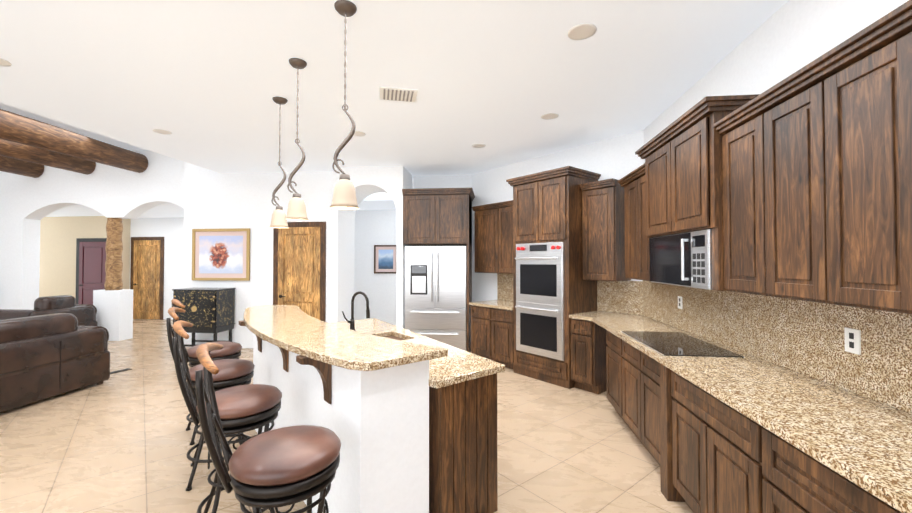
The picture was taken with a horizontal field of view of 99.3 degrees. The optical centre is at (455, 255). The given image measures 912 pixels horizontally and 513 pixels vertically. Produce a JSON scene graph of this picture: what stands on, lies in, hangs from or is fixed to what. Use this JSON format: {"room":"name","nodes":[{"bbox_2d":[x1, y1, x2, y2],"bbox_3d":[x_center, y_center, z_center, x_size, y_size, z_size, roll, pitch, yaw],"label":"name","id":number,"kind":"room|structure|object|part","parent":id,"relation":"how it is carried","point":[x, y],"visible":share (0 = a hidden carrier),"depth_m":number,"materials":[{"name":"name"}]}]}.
{"room":"kitchen","nodes":[
{"label":"kitchen","id":0,"kind":"room"},
{"bbox_2d":[39,216,130,298],"bbox_3d":[-10.901,0.356,10.618,3.820,2.780,0.495,0,-1,6],"label":"wall","id":1,"kind":"structure","parent":0,"point":[59,235],"depth_m":10.34,"materials":[{"name":"beige paint"}]},
{"bbox_2d":[76,238,106,304],"bbox_3d":[-9.567,0.644,10.187,0.980,2.190,0.075,0,-1,6],"label":"door","id":2,"kind":"structure","parent":1,"relation":"in","point":[90,264],"depth_m":10.21,"materials":[{"name":"purple"}]},
{"bbox_2d":[0,150,184,309],"bbox_3d":[-8.032,-0.195,8.022,6.060,3.800,0.300,0,-1,6],"label":"wall","id":3,"kind":"structure","parent":0,"point":[27,204],"depth_m":7.92,"materials":[{"name":"white paint"}]},
{"bbox_2d":[130,217,183,319],"bbox_3d":[-7.890,0.357,10.663,9.800,2.780,0.200,0,-1,6],"label":"wall","id":4,"kind":"structure","parent":0,"point":[170,230],"depth_m":10.56,"materials":[{"name":"white paint"}]},
{"bbox_2d":[130,237,163,319],"bbox_3d":[-8.452,0.620,10.575,0.980,2.250,0.075,0,-1,6],"label":"hall door","id":5,"kind":"structure","parent":4,"relation":"in","point":[147,272],"depth_m":10.58,"materials":[{"name":"brown wood"}]},
{"bbox_2d":[45,194,395,217],"bbox_3d":[-4.503,-1.098,10.388,16.600,0.120,5.100,0,-1,6],"label":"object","id":6,"kind":"structure","parent":0,"point":[378,202],"depth_m":8.96,"materials":[{"name":"white paint"}]},
{"bbox_2d":[183,162,333,347],"bbox_3d":[-3.563,-0.208,7.191,3.000,3.800,0.340,0,-1,6],"label":"wall","id":7,"kind":"structure","parent":0,"point":[214,200],"depth_m":7.09,"materials":[{"name":"white paint"}]},
{"bbox_3d":[-4.315,-0.014,7.113,1.120,0.950,0.037,0,-1,6],"label":"western picture","id":8,"kind":"part","parent":7,"relation":"part of"},
{"bbox_2d":[273,222,325,321],"bbox_3d":[-2.815,0.543,6.931,0.980,2.290,0.075,0,-1,6],"label":"pantry door","id":9,"kind":"structure","parent":7,"relation":"attached to","point":[299,264],"depth_m":6.94,"materials":[{"name":"brown wood"}]},
{"bbox_2d":[0,319,692,512],"bbox_3d":[-5.060,1.681,4.922,16.600,0.050,16.000,0,-1,6],"label":"floor","id":10,"kind":"structure","parent":0,"point":[118,442],"depth_m":3.22,"materials":[{"name":"tile"}]},
{"bbox_2d":[0,295,97,325],"bbox_3d":[-7.579,1.216,7.109,1.024,0.950,1.150,0,-1,6],"label":"sofa","id":11,"kind":"object","parent":10,"relation":"on","point":[85,314],"visible":0.44,"depth_m":7.00,"materials":[{"name":"leather"}]},
{"bbox_2d":[0,313,109,412],"bbox_3d":[-5.131,1.166,3.922,1.024,0.950,2.450,0,-1,6],"label":"sofa","id":12,"kind":"object","parent":10,"relation":"on","point":[42,357],"visible":1,"depth_m":4.37,"materials":[{"name":"leather"}]},
{"bbox_2d":[93,289,132,340],"bbox_3d":[-6.971,1.203,7.883,0.594,1.000,0.284,0,-1,6],"label":"pedestal","id":13,"kind":"object","parent":10,"relation":"on","point":[114,315],"visible":0.71,"depth_m":7.75,"materials":[{"name":"white paint"}]},
{"bbox_2d":[104,218,122,289],"bbox_3d":[-6.968,-0.032,7.902,0.288,1.470,0.284,0,-1,6],"label":"column","id":14,"kind":"structure","parent":13,"relation":"on","point":[114,261],"depth_m":7.81,"materials":[{"name":"brown stone"}]},
{"bbox_2d":[110,368,130,373],"bbox_3d":[-4.844,1.662,5.554,0.100,0.009,0.300,0,-1,23],"label":"floor vent","id":15,"kind":"object","parent":10,"relation":"in","point":[126,369],"visible":0.77,"depth_m":5.58,"materials":[{"name":"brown metal"}]},
{"bbox_2d":[172,287,235,346],"bbox_3d":[-4.441,1.137,6.843,0.824,1.100,0.481,0,-1,6],"label":"base cabinet","id":16,"kind":"object","parent":10,"relation":"on","point":[210,310],"visible":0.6,"depth_m":6.62,"materials":[{"name":"black wood"}]},
{"bbox_2d":[171,299,241,444],"bbox_3d":[-2.300,1.011,3.579,0.650,1.248,0.650,0,-1,6],"label":"bar stool","id":17,"kind":"object","parent":10,"relation":"on","point":[230,350],"visible":0.29,"depth_m":3.48,"materials":[{"name":"leather"}]},
{"bbox_2d":[166,307,254,490],"bbox_3d":[-1.834,1.001,2.912,0.653,1.248,0.631,0,-1,6],"label":"bar stool","id":18,"kind":"object","parent":10,"relation":"on","point":[234,372],"visible":0.42,"depth_m":2.81,"materials":[{"name":"leather"}]},
{"bbox_2d":[172,320,281,512],"bbox_3d":[-1.327,0.991,2.265,0.654,1.248,0.636,0,-1,6],"label":"bar stool","id":19,"kind":"object","parent":10,"relation":"on","point":[245,408],"visible":0.62,"depth_m":2.17,"materials":[{"name":"leather"}]},
{"bbox_2d":[195,342,340,512],"bbox_3d":[-0.781,0.981,1.643,0.653,1.248,0.627,0,-1,6],"label":"bar stool","id":20,"kind":"object","parent":10,"relation":"on","point":[282,467],"visible":1,"depth_m":1.53,"materials":[{"name":"leather"}]},
{"bbox_2d":[253,346,498,512],"bbox_3d":[-0.848,1.100,3.207,2.361,1.058,2.510,0,-1,6],"label":"kitchen island","id":21,"kind":"object","parent":10,"relation":"on","point":[408,418],"depth_m":2.18,"materials":[{"name":"white paint"}]},
{"bbox_2d":[239,305,450,372],"bbox_3d":[-1.106,0.547,3.050,2.301,0.040,2.287,0,-1,6],"label":"island countertop","id":22,"kind":"structure","parent":21,"relation":"on","point":[284,336],"depth_m":2.47,"materials":[{"name":"beige stone"}]},
{"bbox_2d":[342,291,369,330],"bbox_3d":[-0.912,0.524,3.597,0.267,0.382,0.131,0,-1,6],"label":"faucet","id":23,"kind":"object","parent":22,"relation":"on","point":[352,323],"visible":0.92,"depth_m":3.60,"materials":[{"name":"brown metal"}]},
{"bbox_2d":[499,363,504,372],"bbox_3d":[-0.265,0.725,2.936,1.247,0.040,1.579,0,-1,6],"label":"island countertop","id":24,"kind":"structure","parent":21,"relation":"on","point":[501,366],"depth_m":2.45,"materials":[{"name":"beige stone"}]},
{"bbox_2d":[405,246,466,350],"bbox_3d":[-0.320,0.751,6.824,1.045,1.810,0.767,0,-1,6],"label":"fridge","id":25,"kind":"object","parent":10,"relation":"on","point":[435,292],"visible":0.77,"depth_m":6.51,"materials":[{"name":"silver metal"}]},
{"bbox_2d":[471,305,513,369],"bbox_3d":[0.779,1.235,6.101,1.101,0.880,1.097,0,-1,6],"label":"base cabinet","id":26,"kind":"object","parent":10,"relation":"on","point":[491,333],"depth_m":5.86,"materials":[{"name":"brown wood"}]},
{"bbox_2d":[469,273,512,309],"bbox_3d":[0.764,0.543,6.100,1.126,0.503,1.126,0,-1,6],"label":"countertop","id":27,"kind":"structure","parent":26,"relation":"on","point":[504,300],"depth_m":6.44,"materials":[{"name":"beige stone"}]},
{"bbox_2d":[510,170,600,388],"bbox_3d":[1.362,0.319,5.381,1.112,2.690,1.112,0,-1,6],"label":"tall cabinet","id":28,"kind":"object","parent":10,"relation":"on","point":[553,290],"depth_m":5.05,"materials":[{"name":"brown wood"}]},
{"bbox_2d":[571,318,607,393],"bbox_3d":[1.768,1.216,4.887,0.674,0.880,0.666,0,-1,6],"label":"base cabinet","id":29,"kind":"object","parent":10,"relation":"on","point":[588,339],"depth_m":4.66,"materials":[{"name":"brown wood"}]},
{"bbox_2d":[569,313,588,320],"bbox_3d":[1.511,0.756,4.906,0.204,0.040,0.690,0,-1,6],"label":"countertop","id":30,"kind":"structure","parent":29,"relation":"on","point":[583,316],"depth_m":4.73,"materials":[{"name":"beige stone"}]},
{"bbox_2d":[606,330,613,406],"bbox_3d":[1.875,1.199,3.810,0.664,0.880,0.611,0,-1,6],"label":"base cabinet","id":31,"kind":"object","parent":10,"relation":"on","point":[609,336],"depth_m":4.00,"materials":[{"name":"brown wood"}]},
{"bbox_2d":[584,280,911,512],"bbox_3d":[1.642,0.475,1.732,0.706,0.503,6.986,0,-1,6],"label":"countertop","id":32,"kind":"structure","parent":31,"relation":"on","point":[798,376],"depth_m":2.01,"materials":[{"name":"beige stone"}]},
{"bbox_2d":[678,296,682,308],"bbox_3d":[2.177,0.458,3.766,0.009,0.120,0.080,0,-1,6],"label":"electrical outlet plate","id":33,"kind":"object","parent":32,"relation":"attached to","point":[680,305],"depth_m":3.75,"materials":[{"name":"white plastic"}]},
{"bbox_2d":[621,331,744,357],"bbox_3d":[1.761,0.704,3.141,0.529,0.008,0.924,0,-1,6],"label":"cooktop","id":34,"kind":"object","parent":32,"relation":"in","point":[672,343],"visible":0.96,"depth_m":3.02,"materials":[{"name":"black glass"}]},
{"bbox_2d":[844,328,860,354],"bbox_3d":[1.990,0.430,1.946,0.009,0.120,0.080,0,-1,6],"label":"electrical outlet plate","id":35,"kind":"object","parent":32,"relation":"attached to","point":[852,340],"depth_m":1.94,"materials":[{"name":"white plastic"}]},
{"bbox_2d":[614,335,629,427],"bbox_3d":[1.828,1.192,3.352,0.664,0.880,0.621,0,-1,6],"label":"base cabinet","id":36,"kind":"object","parent":10,"relation":"on","point":[621,348],"depth_m":3.62,"materials":[{"name":"brown wood"}]},
{"bbox_2d":[630,345,657,462],"bbox_3d":[1.767,1.184,2.855,0.684,0.880,0.666,0,-1,6],"label":"base cabinet","id":37,"kind":"object","parent":10,"relation":"on","point":[643,368],"depth_m":3.07,"materials":[{"name":"brown wood"}]},
{"bbox_2d":[658,362,757,512],"bbox_3d":[1.694,1.173,2.140,0.684,0.880,0.990,0,-1,6],"label":"base cabinet","id":38,"kind":"object","parent":10,"relation":"on","point":[708,452],"depth_m":2.15,"materials":[{"name":"brown wood"}]},
{"bbox_2d":[758,424,900,512],"bbox_3d":[1.605,1.158,1.175,0.664,0.880,0.950,0,-1,6],"label":"base cabinet","id":39,"kind":"object","parent":10,"relation":"on","point":[790,480],"depth_m":1.47,"materials":[{"name":"brown wood"}]},
{"bbox_2d":[333,166,412,328],"bbox_3d":[-1.463,0.089,6.991,1.218,3.200,0.800,0,-1,6],"label":"wall","id":40,"kind":"structure","parent":0,"point":[392,181],"depth_m":6.65,"materials":[{"name":"white paint"}]},
{"bbox_2d":[354,210,396,325],"bbox_3d":[-0.770,0.331,9.027,4.700,2.780,0.200,0,-1,6],"label":"wall","id":41,"kind":"structure","parent":0,"point":[374,227],"depth_m":9.04,"materials":[{"name":"white paint"}]},
{"bbox_2d":[374,245,395,273],"bbox_3d":[-1.628,0.090,8.997,0.560,0.660,0.037,0,-1,6],"label":"framed picture","id":42,"kind":"object","parent":41,"relation":"attached to","point":[384,259],"visible":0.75,"depth_m":8.99,"materials":[{"name":"brown"}]},
{"bbox_2d":[0,0,787,175],"bbox_3d":[-5.316,-1.942,2.492,16.600,0.720,11.000,0,-1,6],"label":"ceiling","id":43,"kind":"structure","parent":0,"point":[204,82],"depth_m":3.34,"materials":[{"name":"white paint"}]},
{"bbox_2d":[0,58,11,66],"bbox_3d":[-3.723,-1.570,3.117,0.198,0.003,0.198,0,-1,-3],"label":"recessed light","id":44,"kind":"object","parent":43,"relation":"in","point":[3,62],"depth_m":3.17,"materials":[{"name":"white plastic"}]},
{"bbox_2d":[0,156,43,177],"bbox_3d":[-9.127,-1.876,2.928,0.431,0.437,10.095,0,-1,6],"label":"beam","id":45,"kind":"structure","parent":43,"relation":"attached to","point":[20,167],"depth_m":7.58,"materials":[{"name":"brown wood"}]},
{"bbox_2d":[0,139,95,174],"bbox_3d":[-7.957,-1.907,2.808,0.440,0.436,10.095,0,-1,6],"label":"beam","id":46,"kind":"structure","parent":43,"relation":"attached to","point":[18,151],"depth_m":6.98,"materials":[{"name":"brown wood"}]},
{"bbox_2d":[0,109,147,172],"bbox_3d":[-6.804,-1.913,2.690,0.438,0.435,10.095,0,-1,6],"label":"beam","id":47,"kind":"structure","parent":43,"relation":"attached to","point":[18,128],"depth_m":6.22,"materials":[{"name":"brown wood"}]},
{"bbox_2d":[152,129,171,134],"bbox_3d":[-3.666,-1.543,4.840,0.198,0.003,0.198,0,-1,-3],"label":"recessed light","id":48,"kind":"object","parent":43,"relation":"in","point":[160,131],"depth_m":4.82,"materials":[{"name":"white plastic"}]},
{"bbox_2d":[269,97,288,227],"bbox_3d":[-1.760,-0.917,3.868,0.180,1.284,0.180,0,-1,6],"label":"pendant light","id":49,"kind":"object","parent":43,"relation":"hanging from","point":[278,220],"visible":1,"depth_m":3.85,"materials":[{"name":"beige glass"}]},
{"bbox_2d":[285,58,307,220],"bbox_3d":[-1.287,-0.929,3.144,0.180,1.284,0.180,0,-1,6],"label":"pendant light","id":50,"kind":"object","parent":43,"relation":"hanging from","point":[296,210],"visible":1,"depth_m":3.12,"materials":[{"name":"beige glass"}]},
{"bbox_2d":[330,0,358,209],"bbox_3d":[-0.703,-0.940,2.459,0.180,1.284,0.180,0,-1,6],"label":"pendant light","id":51,"kind":"object","parent":43,"relation":"hanging from","point":[344,195],"visible":1,"depth_m":2.44,"materials":[{"name":"beige glass"}]},
{"bbox_2d":[353,131,365,135],"bbox_3d":[-1.246,-1.542,4.913,0.198,0.003,0.198,0,-1,-3],"label":"recessed light","id":52,"kind":"object","parent":43,"relation":"in","point":[357,133],"depth_m":4.90,"materials":[{"name":"white plastic"}]},
{"bbox_2d":[379,86,417,102],"bbox_3d":[-0.561,-1.553,3.757,0.360,0.018,0.280,0,-1,-11],"label":"ceiling vent","id":53,"kind":"object","parent":43,"relation":"in","point":[397,94],"visible":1,"depth_m":3.72,"materials":[{"name":"white plastic"}]},
{"bbox_2d":[471,144,485,147],"bbox_3d":[0.314,-1.534,5.426,0.198,0.003,0.198,0,-1,-3],"label":"recessed light","id":54,"kind":"object","parent":43,"relation":"in","point":[474,145],"depth_m":5.41,"materials":[{"name":"white plastic"}]},
{"bbox_2d":[541,113,558,119],"bbox_3d":[1.046,-1.551,4.326,0.198,0.003,0.198,0,-1,-21],"label":"recessed light","id":55,"kind":"object","parent":43,"relation":"in","point":[548,116],"depth_m":4.32,"materials":[{"name":"white plastic"}]},
{"bbox_2d":[567,23,596,39],"bbox_3d":[0.888,-1.576,2.734,0.198,0.003,0.198,0,-1,-21],"label":"recessed light","id":56,"kind":"object","parent":43,"relation":"in","point":[582,31],"depth_m":2.73,"materials":[{"name":"white plastic"}]},
{"bbox_2d":[413,175,471,188],"bbox_3d":[-0.224,0.095,7.366,1.167,3.200,0.200,0,-1,6],"label":"wall","id":57,"kind":"structure","parent":0,"point":[446,181],"depth_m":7.29,"materials":[{"name":"white paint"}]},
{"bbox_2d":[402,188,474,351],"bbox_3d":[-0.274,0.291,6.823,1.175,2.790,0.876,0,-1,6],"label":"cabinet","id":58,"kind":"object","parent":57,"relation":"attached to","point":[437,216],"visible":0.96,"depth_m":6.47,"materials":[{"name":"brown wood"}]},
{"bbox_2d":[472,130,643,301],"bbox_3d":[1.379,0.074,6.040,0.200,3.200,3.586,1,-1,-39],"label":"wall","id":59,"kind":"structure","parent":0,"point":[617,158],"depth_m":5.86,"materials":[{"name":"white paint"}]},
{"bbox_2d":[472,200,512,273],"bbox_3d":[0.790,-0.272,6.283,0.406,1.120,1.162,1,-1,-39],"label":"upper cabinet","id":60,"kind":"object","parent":59,"relation":"attached to","point":[493,237],"visible":0.65,"depth_m":6.26,"materials":[{"name":"brown wood"}]},
{"bbox_2d":[579,178,630,280],"bbox_3d":[1.888,-0.299,4.918,0.426,1.230,0.455,1,-1,-39],"label":"upper cabinet","id":61,"kind":"object","parent":59,"relation":"attached to","point":[603,232],"visible":0.94,"depth_m":4.76,"materials":[{"name":"brown wood"}]},
{"bbox_2d":[644,0,908,162],"bbox_3d":[1.970,-0.014,0.480,0.200,3.200,8.547,0,-1,6],"label":"wall","id":62,"kind":"structure","parent":0,"point":[787,39],"depth_m":2.47,"materials":[{"name":"white paint"}]},
{"bbox_2d":[618,163,648,280],"bbox_3d":[2.027,-0.308,4.036,0.405,1.120,0.818,0,-1,6],"label":"upper cabinet","id":63,"kind":"object","parent":62,"relation":"attached to","point":[632,183],"visible":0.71,"depth_m":4.02,"materials":[{"name":"brown wood"}]},
{"bbox_2d":[643,134,674,237],"bbox_3d":[1.941,-0.558,3.283,0.420,0.777,0.701,0,-1,6],"label":"upper cabinet","id":64,"kind":"object","parent":62,"relation":"attached to","point":[659,164],"depth_m":3.28,"materials":[{"name":"brown wood"}]},
{"bbox_2d":[648,234,686,286],"bbox_3d":[1.928,0.037,3.210,0.375,0.405,0.830,0,-1,6],"label":"microwave","id":65,"kind":"object","parent":62,"relation":"attached to","point":[667,256],"depth_m":3.16,"materials":[{"name":"black glass"}]},
{"bbox_2d":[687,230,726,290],"bbox_3d":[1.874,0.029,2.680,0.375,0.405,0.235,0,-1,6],"label":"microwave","id":66,"kind":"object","parent":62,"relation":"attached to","point":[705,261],"depth_m":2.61,"materials":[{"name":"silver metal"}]},
{"bbox_2d":[671,102,746,233],"bbox_3d":[1.884,-0.567,2.731,0.420,0.777,0.485,0,-1,6],"label":"upper cabinet","id":67,"kind":"object","parent":62,"relation":"attached to","point":[681,155],"depth_m":2.65,"materials":[{"name":"brown wood"}]},
{"bbox_2d":[717,112,752,293],"bbox_3d":[1.868,-0.292,2.251,0.355,1.033,0.461,0,-1,6],"label":"upper cabinet","id":68,"kind":"object","parent":62,"relation":"attached to","point":[737,254],"depth_m":2.35,"materials":[{"name":"brown wood"}]},
{"bbox_2d":[749,80,804,300],"bbox_3d":[1.832,-0.298,1.898,0.355,1.033,0.532,0,-1,6],"label":"upper cabinet","id":69,"kind":"object","parent":62,"relation":"attached to","point":[776,126],"depth_m":2.00,"materials":[{"name":"brown wood"}]},
{"bbox_2d":[805,32,892,311],"bbox_3d":[1.792,-0.304,1.510,0.355,1.033,0.532,0,-1,6],"label":"upper cabinet","id":70,"kind":"object","parent":62,"relation":"attached to","point":[817,175],"depth_m":1.60,"materials":[{"name":"brown wood"}]},
{"bbox_2d":[885,16,911,313],"bbox_3d":[1.750,-0.310,1.097,0.355,1.033,0.582,0,-1,6],"label":"upper cabinet","id":71,"kind":"object","parent":62,"relation":"attached to","point":[900,36],"depth_m":1.39,"materials":[{"name":"brown wood"}]}
]}

